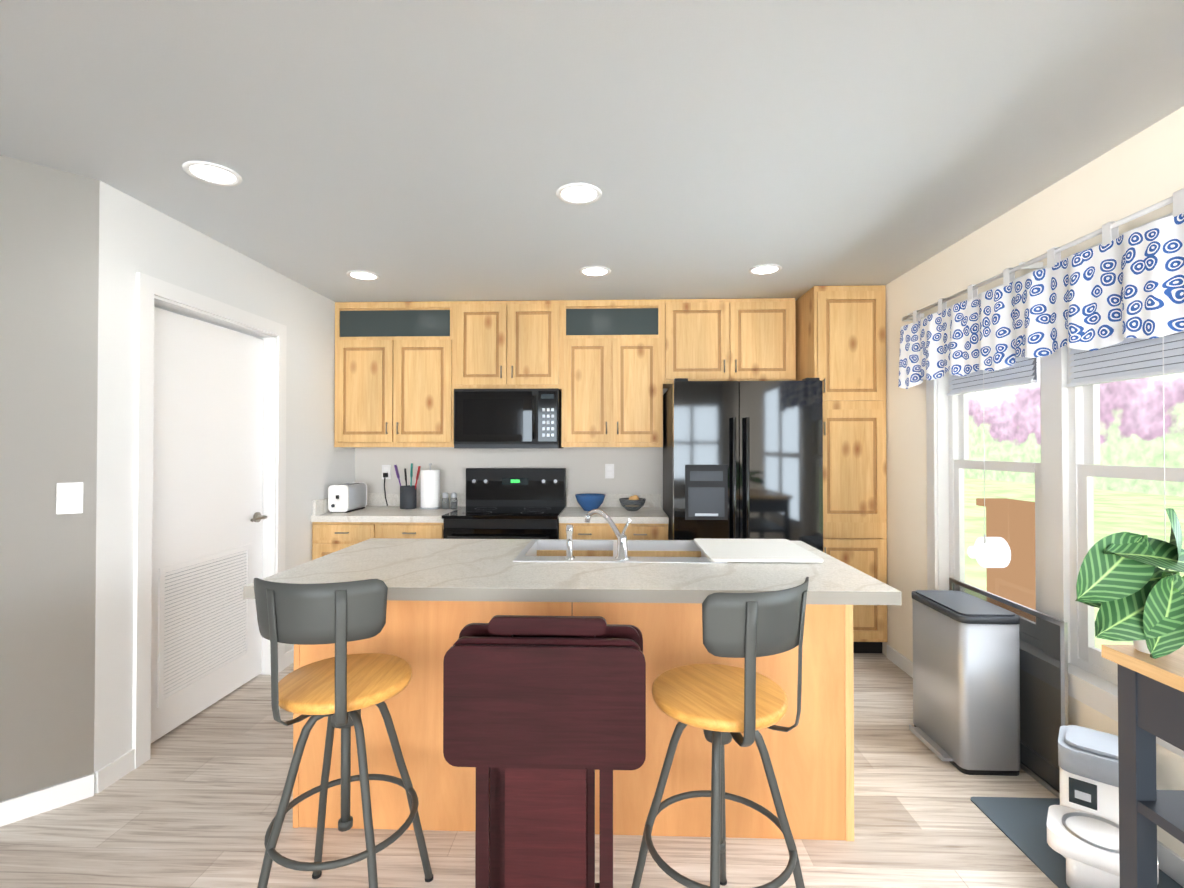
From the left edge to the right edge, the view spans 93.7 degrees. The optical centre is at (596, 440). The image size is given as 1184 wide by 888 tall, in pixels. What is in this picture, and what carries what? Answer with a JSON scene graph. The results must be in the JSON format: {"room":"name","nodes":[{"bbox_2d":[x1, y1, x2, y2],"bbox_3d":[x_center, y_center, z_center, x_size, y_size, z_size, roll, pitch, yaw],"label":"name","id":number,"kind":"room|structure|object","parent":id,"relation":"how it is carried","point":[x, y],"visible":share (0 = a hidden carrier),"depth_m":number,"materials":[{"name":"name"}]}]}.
{"room":"kitchen","nodes":[
{"label":"kitchen","id":0,"kind":"room"},
{"bbox_2d":[0,155,99,801],"bbox_3d":[-3.232,0.166,1.048,0.120,2.450,3.400,-1,-1,45],"label":"wall","id":1,"kind":"structure","parent":0,"point":[49,255],"depth_m":2.12,"materials":[{"name":"white paint"}]},
{"bbox_2d":[0,749,134,826],"bbox_3d":[-3.180,1.349,1.076,2.314,0.085,2.684,0,-1,2],"label":"baseboard","id":2,"kind":"structure","parent":1,"relation":"attached to","point":[27,805],"depth_m":2.14,"materials":[{"name":"white"}]},
{"bbox_2d":[56,482,82,514],"bbox_3d":[-2.047,0.222,2.157,0.008,0.120,0.075,-1,-1,45],"label":"switch plate","id":3,"kind":"object","parent":1,"relation":"attached to","point":[69,498],"visible":1,"depth_m":2.15,"materials":[{"name":"white plastic"}]},
{"bbox_2d":[94,181,354,793],"bbox_3d":[-2.018,0.189,3.316,0.120,2.450,2.196,0,-1,2],"label":"wall","id":4,"kind":"structure","parent":0,"point":[135,235],"depth_m":2.40,"materials":[{"name":"white paint"}]},
{"bbox_2d":[151,307,266,742],"bbox_3d":[-2.028,0.389,2.926,0.096,2.018,0.888,0,-1,2],"label":"door","id":5,"kind":"structure","parent":4,"relation":"in","point":[208,516],"depth_m":2.88,"materials":[{"name":"white wood"}]},
{"bbox_2d":[132,272,286,768],"bbox_3d":[-2.023,0.343,2.926,0.136,2.135,1.070,0,-1,2],"label":"door frame","id":6,"kind":"structure","parent":4,"relation":"attached to","point":[151,292],"depth_m":2.50,"materials":[{"name":"white wood"}]},
{"bbox_2d":[285,648,293,667],"bbox_3d":[-1.941,1.375,3.639,0.012,0.085,0.380,0,-1,2],"label":"baseboard","id":7,"kind":"structure","parent":4,"relation":"attached to","point":[289,656],"depth_m":3.51,"materials":[{"name":"white wood"}]},
{"bbox_2d":[355,388,668,508],"bbox_3d":[0.008,0.201,4.405,4.095,2.450,0.120,0,-1,2],"label":"wall","id":8,"kind":"structure","parent":0,"point":[638,470],"depth_m":4.37,"materials":[{"name":"white paint"}]},
{"bbox_2d":[382,465,390,505],"bbox_3d":[-1.666,0.349,4.373,0.070,0.320,0.054,0,-1,2],"label":"electrical outlet","id":9,"kind":"object","parent":8,"relation":"attached to","point":[386,471],"visible":0.96,"depth_m":4.39,"materials":[{"name":"white plastic"}]},
{"bbox_2d":[334,298,795,447],"bbox_3d":[-0.247,-0.484,4.140,3.357,1.078,0.438,0,-1,2],"label":"upper cabinet","id":10,"kind":"object","parent":8,"relation":"attached to","point":[533,374],"visible":1,"depth_m":4.02,"materials":[{"name":"brown wood"}]},
{"bbox_2d":[453,388,563,447],"bbox_3d":[-0.643,-0.159,4.150,0.754,0.429,0.438,0,-1,2],"label":"microwave","id":11,"kind":"object","parent":10,"relation":"in","point":[482,417],"depth_m":3.97,"materials":[{"name":"black metal"}]},
{"bbox_2d":[605,464,613,477],"bbox_3d":[0.103,0.235,4.337,0.070,0.114,0.008,0,-1,2],"label":"electrical outlet","id":12,"kind":"object","parent":8,"relation":"attached to","point":[609,470],"visible":1,"depth_m":4.33,"materials":[{"name":"white plastic"}]},
{"bbox_2d":[0,653,1057,887],"bbox_3d":[-1.368,1.421,1.097,6.620,0.060,6.800,0,-1,2],"label":"floor","id":13,"kind":"structure","parent":0,"point":[193,802],"depth_m":1.97,"materials":[{"name":"brown wood"}]},
{"bbox_2d":[254,578,432,887],"bbox_3d":[-0.724,0.876,1.585,0.402,1.040,0.434,0,-1,2],"label":"stool","id":14,"kind":"object","parent":13,"relation":"on","point":[341,689],"visible":1,"depth_m":1.46,"materials":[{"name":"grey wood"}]},
{"bbox_2d":[311,493,465,559],"bbox_3d":[-1.470,0.916,4.051,0.918,1.012,0.669,0,-1,2],"label":"base cabinet","id":15,"kind":"object","parent":13,"relation":"on","point":[376,517],"visible":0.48,"depth_m":3.76,"materials":[{"name":"brown wood"}]},
{"bbox_2d":[328,482,366,512],"bbox_3d":[-1.822,0.411,4.065,0.144,0.196,0.320,0,-1,2],"label":"toaster","id":16,"kind":"object","parent":15,"relation":"on","point":[347,497],"visible":0.98,"depth_m":3.93,"materials":[{"name":"silver metal"}]},
{"bbox_2d":[394,463,420,508],"bbox_3d":[-1.433,0.341,4.213,0.198,0.341,0.120,0,-1,2],"label":"utensil crock","id":17,"kind":"object","parent":15,"relation":"on","point":[408,496],"visible":1,"depth_m":4.17,"materials":[{"name":"grey plastic"}]},
{"bbox_2d":[420,463,439,509],"bbox_3d":[-1.260,0.340,4.207,0.150,0.342,0.150,0,-1,2],"label":"paper towel","id":18,"kind":"object","parent":15,"relation":"on","point":[430,489],"visible":1,"depth_m":4.15,"materials":[{"name":"white paper"}]},
{"bbox_2d":[442,492,448,508],"bbox_3d":[-1.138,0.449,4.181,0.052,0.124,0.052,0,-1,2],"label":"shaker","id":19,"kind":"object","parent":15,"relation":"on","point":[445,501],"visible":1,"depth_m":4.16,"materials":[{"name":"clear glass"}]},
{"bbox_2d":[450,492,457,508],"bbox_3d":[-1.073,0.449,4.179,0.052,0.124,0.052,0,-1,2],"label":"shaker","id":20,"kind":"object","parent":15,"relation":"on","point":[453,502],"visible":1,"depth_m":4.16,"materials":[{"name":"clear glass"}]},
{"bbox_2d":[442,468,565,538],"bbox_3d":[-0.629,0.814,3.961,0.770,1.215,0.708,0,-1,2],"label":"range","id":21,"kind":"object","parent":13,"relation":"on","point":[515,503],"visible":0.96,"depth_m":4.21,"materials":[{"name":"black metal"}]},
{"bbox_2d":[443,615,645,887],"bbox_3d":[-0.124,0.922,1.410,0.490,0.945,0.400,0,-1,2],"label":"tray table","id":22,"kind":"object","parent":13,"relation":"on","point":[544,718],"visible":1,"depth_m":1.34,"materials":[{"name":"brown wood"}]},
{"bbox_2d":[293,601,853,840],"bbox_3d":[-0.085,0.971,2.379,2.003,0.866,0.799,0,-1,2],"label":"kitchen island","id":23,"kind":"object","parent":13,"relation":"on","point":[812,762],"depth_m":1.97,"materials":[{"name":"brown wood"}]},
{"bbox_2d":[243,538,901,604],"bbox_3d":[-0.085,0.507,2.326,2.184,0.061,0.975,0,-1,2],"label":"island countertop","id":24,"kind":"structure","parent":23,"relation":"on","point":[411,569],"depth_m":2.04,"materials":[{"name":"beige stone"}]},
{"bbox_2d":[563,509,630,560],"bbox_3d":[0.007,0.394,2.387,0.277,0.192,0.221,0,-1,2],"label":"faucet","id":25,"kind":"object","parent":24,"relation":"on","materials":[{"name":"silver metal"}]},
{"bbox_2d":[511,538,714,560],"bbox_3d":[0.101,0.586,2.516,0.868,0.188,0.528,0,-1,2],"label":"sink","id":26,"kind":"object","parent":24,"relation":"in","point":[535,549],"depth_m":2.73,"materials":[{"name":"white ceramic"}]},
{"bbox_2d":[559,494,668,539],"bbox_3d":[0.124,0.916,3.997,0.732,1.012,0.669,0,-1,2],"label":"base cabinet","id":27,"kind":"object","parent":13,"relation":"on","point":[649,519],"visible":0.29,"depth_m":3.71,"materials":[{"name":"brown wood"}]},
{"bbox_2d":[575,493,604,510],"bbox_3d":[-0.045,0.452,4.084,0.226,0.115,0.226,0,-1,2],"label":"bowl","id":28,"kind":"object","parent":27,"relation":"on","point":[588,501],"visible":0.83,"depth_m":4.01,"materials":[{"name":"blue ceramic"}]},
{"bbox_2d":[619,495,645,510],"bbox_3d":[0.265,0.452,4.073,0.200,0.115,0.200,0,-1,2],"label":"glass bowl","id":29,"kind":"object","parent":27,"relation":"on","point":[634,503],"visible":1,"depth_m":4.01,"materials":[{"name":"grey"}]},
{"bbox_2d":[631,577,808,887],"bbox_3d":[0.341,0.875,1.501,0.402,1.040,0.434,0,-1,-30],"label":"stool","id":30,"kind":"object","parent":13,"relation":"on","point":[721,706],"visible":1,"depth_m":1.38,"materials":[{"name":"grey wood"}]},
{"bbox_2d":[663,378,822,551],"bbox_3d":[0.946,0.517,3.805,0.908,1.806,0.907,0,-1,2],"label":"fridge","id":31,"kind":"object","parent":13,"relation":"on","point":[742,459],"visible":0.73,"depth_m":3.41,"materials":[{"name":"black metal"}]},
{"bbox_2d":[795,285,887,652],"bbox_3d":[1.685,0.198,3.947,0.465,2.446,0.675,0,-1,2],"label":"pantry cabinet","id":32,"kind":"object","parent":13,"relation":"on","point":[841,342],"visible":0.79,"depth_m":3.65,"materials":[{"name":"brown wood"}]},
{"bbox_2d":[909,590,1020,775],"bbox_3d":[1.652,1.070,2.538,0.299,0.672,0.421,0,-1,2],"label":"trash can","id":33,"kind":"object","parent":13,"relation":"on","point":[966,683],"visible":1,"depth_m":2.34,"materials":[{"name":"silver metal"}]},
{"bbox_2d":[971,797,1182,887],"bbox_3d":[1.640,1.395,1.800,0.385,0.006,0.750,0,-1,2],"label":"pet mat","id":34,"kind":"object","parent":13,"relation":"on","point":[1020,824],"visible":0.52,"depth_m":2.00,"materials":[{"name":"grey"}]},
{"bbox_2d":[1047,725,1158,887],"bbox_3d":[1.624,1.199,1.792,0.250,0.386,0.403,-1,-1,42],"label":"pet feeder","id":35,"kind":"object","parent":34,"relation":"on","point":[1083,828],"visible":0.6,"depth_m":1.78,"materials":[{"name":"white plastic"}]},
{"bbox_2d":[1101,644,1183,887],"bbox_3d":[1.482,0.938,0.819,0.554,0.900,1.030,0,-1,2],"label":"side table","id":36,"kind":"object","parent":13,"relation":"on","point":[1150,699],"visible":1,"depth_m":1.28,"materials":[{"name":"brown wood"}]},
{"bbox_2d":[1075,508,1183,658],"bbox_3d":[1.328,0.317,1.120,0.491,0.347,0.438,0,-1,2],"label":"plant","id":37,"kind":"object","parent":36,"relation":"on","point":[1128,587],"visible":1,"depth_m":1.23,"materials":[{"name":"green plant"}]},
{"bbox_2d":[0,0,1183,317],"bbox_3d":[-1.368,-1.089,1.123,6.620,0.060,6.800,0,-1,2],"label":"ceiling","id":38,"kind":"structure","parent":0,"point":[424,150],"depth_m":1.84,"materials":[{"name":"white paint"}]},
{"bbox_2d":[182,161,241,185],"bbox_3d":[-1.500,-1.044,2.172,0.194,0.006,0.194,0,-1,2],"label":"recessed light","id":39,"kind":"object","parent":38,"relation":"in","point":[212,173],"visible":1,"depth_m":2.17,"materials":[{"name":"white plastic"}]},
{"bbox_2d":[346,270,379,280],"bbox_3d":[-1.454,-1.030,3.462,0.194,0.006,0.194,0,-1,2],"label":"recessed light","id":40,"kind":"object","parent":38,"relation":"in","point":[363,275],"visible":0.96,"depth_m":3.45,"materials":[{"name":"white plastic"}]},
{"bbox_2d":[556,183,601,204],"bbox_3d":[-0.074,-1.042,2.346,0.194,0.006,0.194,0,-1,2],"label":"recessed light","id":41,"kind":"object","parent":38,"relation":"in","point":[579,193],"visible":1,"depth_m":2.34,"materials":[{"name":"white plastic"}]},
{"bbox_2d":[579,266,610,276],"bbox_3d":[-0.009,-1.031,3.382,0.194,0.006,0.194,0,-1,2],"label":"recessed light","id":42,"kind":"object","parent":38,"relation":"in","point":[594,271],"visible":0.98,"depth_m":3.38,"materials":[{"name":"white plastic"}]},
{"bbox_2d":[748,264,781,274],"bbox_3d":[1.016,-1.032,3.346,0.194,0.006,0.194,0,-1,2],"label":"recessed light","id":43,"kind":"object","parent":38,"relation":"in","point":[766,269],"visible":1,"depth_m":3.34,"materials":[{"name":"white plastic"}]},
{"bbox_2d":[882,106,1183,858],"bbox_3d":[1.878,0.165,0.939,0.120,2.450,6.680,0,-1,2],"label":"wall","id":44,"kind":"structure","parent":0,"point":[1142,170],"depth_m":2.57,"materials":[{"name":"beige paint"}]},
{"bbox_2d":[949,578,1067,797],"bbox_3d":[1.828,1.055,2.512,0.012,0.697,0.740,0,-1,2],"label":"screen","id":45,"kind":"object","parent":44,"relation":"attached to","point":[1043,640],"visible":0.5,"depth_m":2.27,"materials":[{"name":"black metal"}]},
{"bbox_2d":[887,645,1183,887],"bbox_3d":[1.800,1.344,0.612,0.012,0.085,6.045,0,-1,2],"label":"baseboard","id":46,"kind":"structure","parent":44,"relation":"attached to","point":[1170,861],"depth_m":1.80,"materials":[{"name":"white"}]},
{"bbox_2d":[902,196,1172,321],"bbox_3d":[1.813,-0.735,2.216,0.091,0.025,2.209,0,-1,2],"label":"curtain rod","id":47,"kind":"object","parent":44,"relation":"attached to","point":[1034,263],"visible":0.71,"depth_m":2.20,"materials":[{"name":"white metal"}]},
{"bbox_2d":[898,188,1183,388],"bbox_3d":[1.795,-0.526,2.207,0.123,0.437,2.195,0,-1,2],"label":"valance","id":48,"kind":"object","parent":47,"relation":"hanging from","point":[1113,288],"visible":0.98,"depth_m":2.09,"materials":[{"name":"fabric"}]},
{"bbox_2d":[926,212,1183,757],"bbox_3d":[1.911,0.136,2.309,0.148,1.715,1.730,0,-1,2],"label":"window","id":49,"kind":"structure","parent":44,"relation":"in","point":[1065,471],"depth_m":2.28,"materials":[{"name":"white"}]},
{"bbox_2d":[947,357,1036,542],"bbox_3d":[1.910,-0.062,2.716,0.043,1.120,0.610,0,-1,2],"label":"window blind","id":50,"kind":"object","parent":49,"relation":"attached to","point":[1022,371],"visible":0.4,"depth_m":2.66,"materials":[{"name":"white plastic"}]},
{"bbox_2d":[1066,330,1183,540],"bbox_3d":[1.883,-0.070,1.912,0.043,1.120,0.620,0,-1,2],"label":"window blind","id":51,"kind":"object","parent":49,"relation":"attached to","point":[1130,358],"visible":0.19,"depth_m":1.96,"materials":[{"name":"white plastic"}]},
{"label":"outside","id":52,"kind":"structure","parent":0,"visible":0},
{"bbox_2d":[964,478,1183,648],"bbox_3d":[12.380,2.030,9.524,19.680,0.001,100.000,0,-1,2],"label":"ground","id":53,"kind":"structure","parent":52,"point":[1102,513],"depth_m":16.07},
{"bbox_2d":[968,498,1035,609],"bbox_3d":[3.277,1.232,4.517,0.430,1.490,0.450,0,-1,2],"label":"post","id":54,"kind":"object","parent":53,"relation":"on","point":[1007,537],"depth_m":4.41,"materials":[{"name":"brown wood"}]},
{"bbox_2d":[964,357,1183,496],"bbox_3d":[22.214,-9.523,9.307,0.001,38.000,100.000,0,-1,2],"label":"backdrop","id":55,"kind":"structure","parent":52,"point":[1173,407],"depth_m":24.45,"materials":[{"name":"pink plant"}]}
]}

